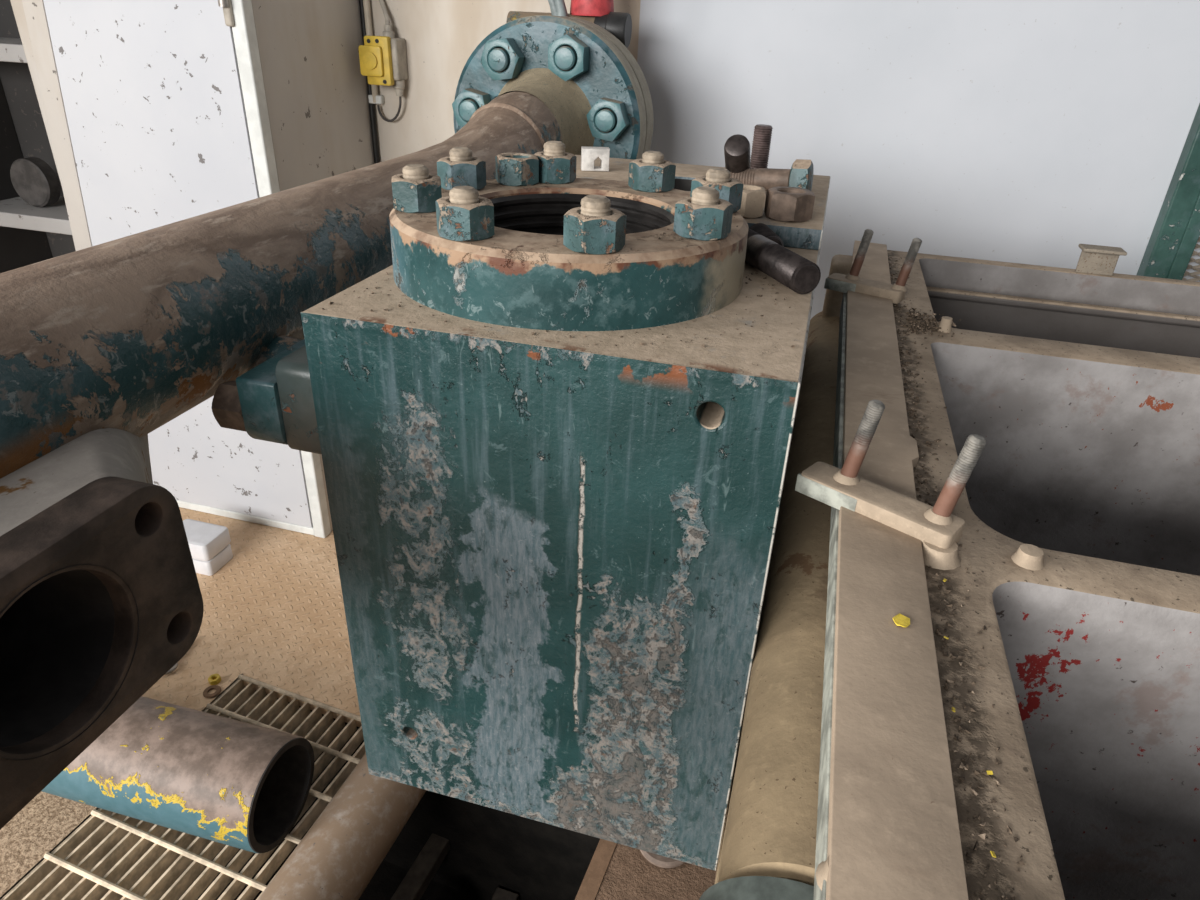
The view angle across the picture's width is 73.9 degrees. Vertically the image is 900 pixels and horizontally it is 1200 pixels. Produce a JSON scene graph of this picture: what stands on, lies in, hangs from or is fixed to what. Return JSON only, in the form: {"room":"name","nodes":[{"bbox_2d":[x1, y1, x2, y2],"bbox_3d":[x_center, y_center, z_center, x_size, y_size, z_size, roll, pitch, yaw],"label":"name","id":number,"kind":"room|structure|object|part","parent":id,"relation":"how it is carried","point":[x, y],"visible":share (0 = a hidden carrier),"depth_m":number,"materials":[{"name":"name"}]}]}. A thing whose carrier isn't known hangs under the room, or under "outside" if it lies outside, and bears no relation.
{"room":"industrial machine room","nodes":[
{"label":"industrial machine room","id":0,"kind":"room"},
{"bbox_2d":[0,15,645,828],"bbox_3d":[-0.442,-0.223,0.875,0.460,0.466,2.447,10,29,13],"label":"pipe","id":1,"kind":"object","parent":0,"point":[104,345],"visible":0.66,"depth_m":0.69,"materials":[{"name":"metal"}]},
{"bbox_2d":[236,335,304,444],"bbox_3d":[-0.380,-0.094,0.896,0.182,0.085,0.200,10,29,13],"label":"outlet","id":2,"kind":"object","parent":1,"relation":"attached to","point":[258,405],"depth_m":0.81,"materials":[{"name":"paint"}]},
{"bbox_2d":[0,507,716,899],"bbox_3d":[-0.466,1.432,1.033,6.400,0.562,5.400,10,29,13],"label":"floor","id":3,"kind":"structure","parent":0,"point":[274,613],"depth_m":2.02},
{"bbox_2d":[0,0,75,272],"bbox_3d":[-1.755,-1.190,2.292,0.542,2.750,0.325,10,29,13],"label":"shelving unit","id":4,"kind":"object","parent":3,"relation":"on","point":[29,234],"visible":0.06,"depth_m":2.56,"materials":[{"name":"white metal"}]},
{"bbox_3d":[-1.706,-1.164,2.317,0.452,0.045,0.250,10,29,13],"label":"shelf","id":5,"kind":"part","parent":4,"relation":"part of","materials":[{"name":"white metal"}]},
{"bbox_2d":[10,157,60,206],"bbox_3d":[-1.761,-0.836,2.486,0.144,0.144,0.050,10,29,13],"label":"cable reel","id":6,"kind":"object","parent":4,"relation":"on","point":[33,179],"visible":1,"depth_m":2.46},
{"bbox_3d":[-1.724,-0.753,2.543,0.452,0.045,0.250,10,29,13],"label":"shelf","id":7,"kind":"part","parent":4,"relation":"part of","materials":[{"name":"white metal"}]},
{"bbox_2d":[165,662,177,674],"bbox_3d":[-1.081,0.530,2.049,0.043,0.012,0.129,10,29,13],"label":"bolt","id":8,"kind":"object","parent":3,"relation":"on","point":[175,666],"visible":0.32,"depth_m":2.01,"materials":[{"name":"metal"}]},
{"bbox_2d":[0,673,365,899],"bbox_3d":[-0.901,0.918,1.411,0.506,0.047,1.312,12,30,17],"label":"floor grating","id":9,"kind":"object","parent":3,"relation":"in","point":[111,855],"depth_m":1.61,"materials":[{"name":"metal"}]},
{"bbox_2d":[42,696,314,853],"bbox_3d":[-0.970,0.632,1.659,0.705,0.220,0.234,10,29,13],"label":"pipe offcut","id":10,"kind":"object","parent":9,"relation":"on","point":[227,781],"visible":0.83,"depth_m":1.55,"materials":[{"name":"metal"}]},
{"bbox_2d":[10,0,373,537],"bbox_3d":[-1.118,-1.095,2.169,0.752,2.750,0.551,10,29,13],"label":"tall cabinet","id":11,"kind":"object","parent":3,"relation":"on","point":[155,113],"visible":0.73,"depth_m":2.06,"materials":[{"name":"white metal"}]},
{"bbox_3d":[-1.250,0.198,2.634,0.713,0.028,0.034,10,29,13],"label":"rail","id":12,"kind":"part","parent":11,"relation":"part of","materials":[{"name":"white metal"}]},
{"bbox_3d":[-0.837,-0.933,1.896,0.039,2.750,0.038,10,29,13],"label":"corner post","id":13,"kind":"part","parent":11,"relation":"part of","materials":[{"name":"white metal"}]},
{"bbox_2d":[183,519,232,575],"bbox_3d":[-1.200,0.289,2.383,0.154,0.112,0.111,10,29,13],"label":"plastic box","id":14,"kind":"object","parent":3,"relation":"on","point":[209,544],"visible":0.73,"depth_m":2.35,"materials":[{"name":"white plastic"}]},
{"bbox_2d":[203,685,220,697],"bbox_3d":[-0.953,0.594,1.958,0.041,0.006,0.041,10,29,13],"label":"washer","id":15,"kind":"object","parent":3,"relation":"on","point":[217,688],"visible":1,"depth_m":1.95,"materials":[{"name":"metal"}]},
{"bbox_2d":[208,674,220,684],"bbox_3d":[-0.961,0.572,1.988,0.026,0.014,0.030,10,29,13],"label":"nut","id":16,"kind":"object","parent":3,"relation":"on","point":[214,679],"visible":1,"depth_m":1.98,"materials":[{"name":"yellow metal"}]},
{"bbox_2d":[258,753,425,899],"bbox_3d":[-0.656,0.998,1.191,0.156,0.156,1.562,11,30,15],"label":"pipe","id":17,"kind":"object","parent":3,"relation":"on","point":[337,858],"visible":0.62,"depth_m":1.53,"materials":[{"name":"beige metal"}]},
{"bbox_2d":[391,833,449,899],"bbox_3d":[-0.526,1.144,1.722,0.050,0.040,0.900,12,30,17],"label":"bar","id":18,"kind":"object","parent":3,"relation":"in","point":[419,876],"visible":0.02,"depth_m":1.93,"materials":[{"name":"black metal"}]},
{"bbox_2d":[491,887,518,899],"bbox_3d":[-0.306,1.229,1.792,0.060,0.040,0.500,11,30,14],"label":"bar","id":19,"kind":"object","parent":3,"relation":"in","point":[499,894],"visible":1,"depth_m":1.98,"materials":[{"name":"black metal"}]},
{"bbox_2d":[506,0,653,158],"bbox_3d":[-0.097,-0.454,2.218,0.458,1.658,0.224,10,29,13],"label":"valve","id":20,"kind":"object","parent":3,"relation":"on","point":[600,15],"visible":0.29,"depth_m":1.89,"materials":[{"name":"teal paint"}]},
{"bbox_3d":[-0.116,-1.085,1.896,0.084,0.175,0.036,10,29,13],"label":"lever","id":21,"kind":"part","parent":20,"relation":"part of","materials":[{"name":"silver metal"}]},
{"bbox_3d":[-0.017,-1.129,1.900,0.108,0.165,0.108,10,29,13],"label":"red handle","id":22,"kind":"part","parent":20,"relation":"part of","materials":[{"name":"paint"}]},
{"bbox_2d":[575,839,616,899],"bbox_3d":[-0.289,1.212,0.935,0.035,0.074,1.900,12,30,17],"label":"trim","id":23,"kind":"structure","parent":3,"relation":"attached to","point":[590,885],"depth_m":1.57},
{"bbox_2d":[640,850,684,867],"bbox_3d":[0.134,0.800,1.629,0.112,0.014,0.112,10,29,13],"label":"disc","id":24,"kind":"object","parent":3,"relation":"on","point":[658,860],"visible":0.15,"depth_m":1.59,"materials":[{"name":"beige metal"}]},
{"bbox_2d":[699,229,1199,899],"bbox_3d":[0.627,0.530,0.931,0.982,1.224,1.835,10,29,13],"label":"metal frame","id":25,"kind":"object","parent":3,"relation":"on","point":[1069,424],"visible":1,"depth_m":0.69,"materials":[{"name":"beige metal"}]},
{"bbox_2d":[275,141,830,870],"bbox_3d":[0.026,-0.061,1.162,0.492,0.732,0.840,10,29,13],"label":"block","id":26,"kind":"object","parent":25,"relation":"attached to","point":[554,549],"visible":1,"depth_m":0.77,"materials":[{"name":"teal paint"}]},
{"bbox_2d":[495,153,538,185],"bbox_3d":[-0.099,-0.335,0.951,0.054,0.031,0.048,10,29,13],"label":"nut","id":27,"kind":"object","parent":26,"relation":"on","point":[512,169],"visible":1,"depth_m":0.94,"materials":[{"name":"teal paint"}]},
{"bbox_2d":[322,272,794,365],"bbox_3d":[0.000,-0.189,0.862,0.430,0.004,0.410,10,29,13],"label":"crumbs","id":28,"kind":"object","parent":26,"relation":"on","point":[533,333],"visible":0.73,"depth_m":0.74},
{"bbox_2d":[581,146,609,170],"bbox_3d":[-0.008,-0.469,1.284,0.044,0.034,0.026,0,29,-5],"label":"block","id":29,"kind":"object","parent":26,"relation":"on","point":[589,155],"visible":1,"depth_m":1.27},
{"bbox_2d":[470,183,737,250],"bbox_3d":[-0.031,-0.255,0.841,0.354,0.004,0.346,10,29,13],"label":"crumbs","id":30,"kind":"object","parent":26,"relation":"on","point":[585,183],"visible":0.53,"depth_m":0.74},
{"bbox_2d":[724,134,749,172],"bbox_3d":[0.198,-0.414,1.148,0.036,0.081,0.090,10,29,13],"label":"bar","id":31,"kind":"object","parent":26,"relation":"on","point":[736,147],"visible":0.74,"depth_m":1.11,"materials":[{"name":"black metal"}]},
{"bbox_2d":[738,184,764,217],"bbox_3d":[0.189,-0.322,1.032,0.048,0.034,0.053,10,29,13],"label":"nut","id":32,"kind":"object","parent":26,"relation":"on","point":[753,196],"visible":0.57,"depth_m":1.01,"materials":[{"name":"beige metal"}]},
{"bbox_2d":[750,124,772,168],"bbox_3d":[0.248,-0.458,1.233,0.028,0.083,0.028,10,29,13],"label":"stud","id":33,"kind":"object","parent":26,"relation":"on","point":[762,133],"visible":0.77,"depth_m":1.22,"materials":[{"name":"brown metal"}]},
{"bbox_2d":[749,223,783,246],"bbox_3d":[0.197,-0.250,0.956,0.031,0.031,0.067,0,29,-5],"label":"stud","id":34,"kind":"object","parent":26,"relation":"on","point":[763,229],"visible":0.4,"depth_m":0.94,"materials":[{"name":"black metal"}]},
{"bbox_2d":[730,159,813,190],"bbox_3d":[0.243,-0.387,1.136,0.118,0.058,0.057,10,29,13],"label":"bolt","id":35,"kind":"object","parent":26,"relation":"on","point":[800,175],"visible":0.62,"depth_m":1.12,"materials":[{"name":"teal paint"}]},
{"bbox_2d":[745,228,820,293],"bbox_3d":[0.185,-0.221,0.899,0.034,0.034,0.190,-6,30,-16],"label":"stud","id":36,"kind":"object","parent":26,"relation":"on","point":[792,270],"visible":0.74,"depth_m":0.84,"materials":[{"name":"black metal"}]},
{"bbox_2d":[764,187,814,221],"bbox_3d":[0.243,-0.316,1.025,0.062,0.034,0.061,10,29,13],"label":"nut","id":37,"kind":"object","parent":26,"relation":"on","point":[784,204],"visible":1,"depth_m":1.01,"materials":[{"name":"brown metal"}]},
{"bbox_2d":[893,613,909,627],"bbox_3d":[0.211,0.120,0.559,0.012,0.002,0.013,10,29,13],"label":"flake","id":38,"kind":"object","parent":25,"relation":"on","point":[900,620],"visible":1,"depth_m":0.56,"materials":[{"name":"yellow paint"}]},
{"bbox_2d":[905,308,962,341],"bbox_3d":[0.480,-0.180,1.142,0.079,0.020,0.138,10,29,13],"label":"heap","id":39,"kind":"object","parent":25,"relation":"on","point":[912,319],"visible":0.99,"depth_m":1.15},
{"bbox_2d":[908,313,955,333],"bbox_3d":[0.483,-0.186,1.157,0.068,0.014,0.103,10,29,13],"label":"flakes","id":40,"kind":"object","parent":39,"relation":"on","point":[915,314],"visible":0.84,"depth_m":1.16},
{"bbox_2d":[888,256,1029,899],"bbox_3d":[0.324,0.031,0.757,0.050,0.006,1.729,10,29,13],"label":"crumbs","id":41,"kind":"object","parent":25,"relation":"on","point":[966,707],"visible":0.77,"depth_m":0.56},
{"bbox_2d":[370,0,1199,319],"bbox_3d":[0.216,-1.216,2.078,6.400,3.150,0.134,10,29,13],"label":"wall","id":42,"kind":"structure","parent":0,"point":[1031,132],"depth_m":2.02,"materials":[{"name":"white paint"}]},
{"bbox_2d":[359,0,379,163],"bbox_3d":[-0.664,-1.484,2.134,0.022,2.200,0.017,10,29,13],"label":"cable","id":43,"kind":"object","parent":42,"relation":"attached to","point":[371,106],"visible":0.32,"depth_m":2.39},
{"bbox_2d":[363,0,383,103],"bbox_3d":[-0.635,-1.738,1.988,0.043,1.612,0.024,10,29,13],"label":"conduit","id":44,"kind":"object","parent":42,"relation":"attached to","point":[375,98],"visible":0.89,"depth_m":2.28,"materials":[{"name":"white plastic"}]},
{"bbox_2d":[358,0,407,121],"bbox_3d":[-0.605,-1.429,2.099,0.103,1.059,0.099,10,29,13],"label":"switch box","id":45,"kind":"object","parent":42,"relation":"attached to","point":[383,59],"visible":1,"depth_m":2.25,"materials":[{"name":"yellow plastic"}]},
{"bbox_2d":[1137,104,1199,280],"bbox_3d":[1.850,-0.628,1.759,0.985,2.550,0.060,10,29,13],"label":"door","id":46,"kind":"structure","parent":42,"relation":"in","point":[1174,238],"depth_m":1.92,"materials":[{"name":"green painted metal"}]},
{"bbox_3d":[1.434,-0.694,1.826,0.033,2.370,0.009,10,29,13],"label":"frame","id":47,"kind":"part","parent":46,"relation":"part of","materials":[{"name":"green metal"}]}
]}

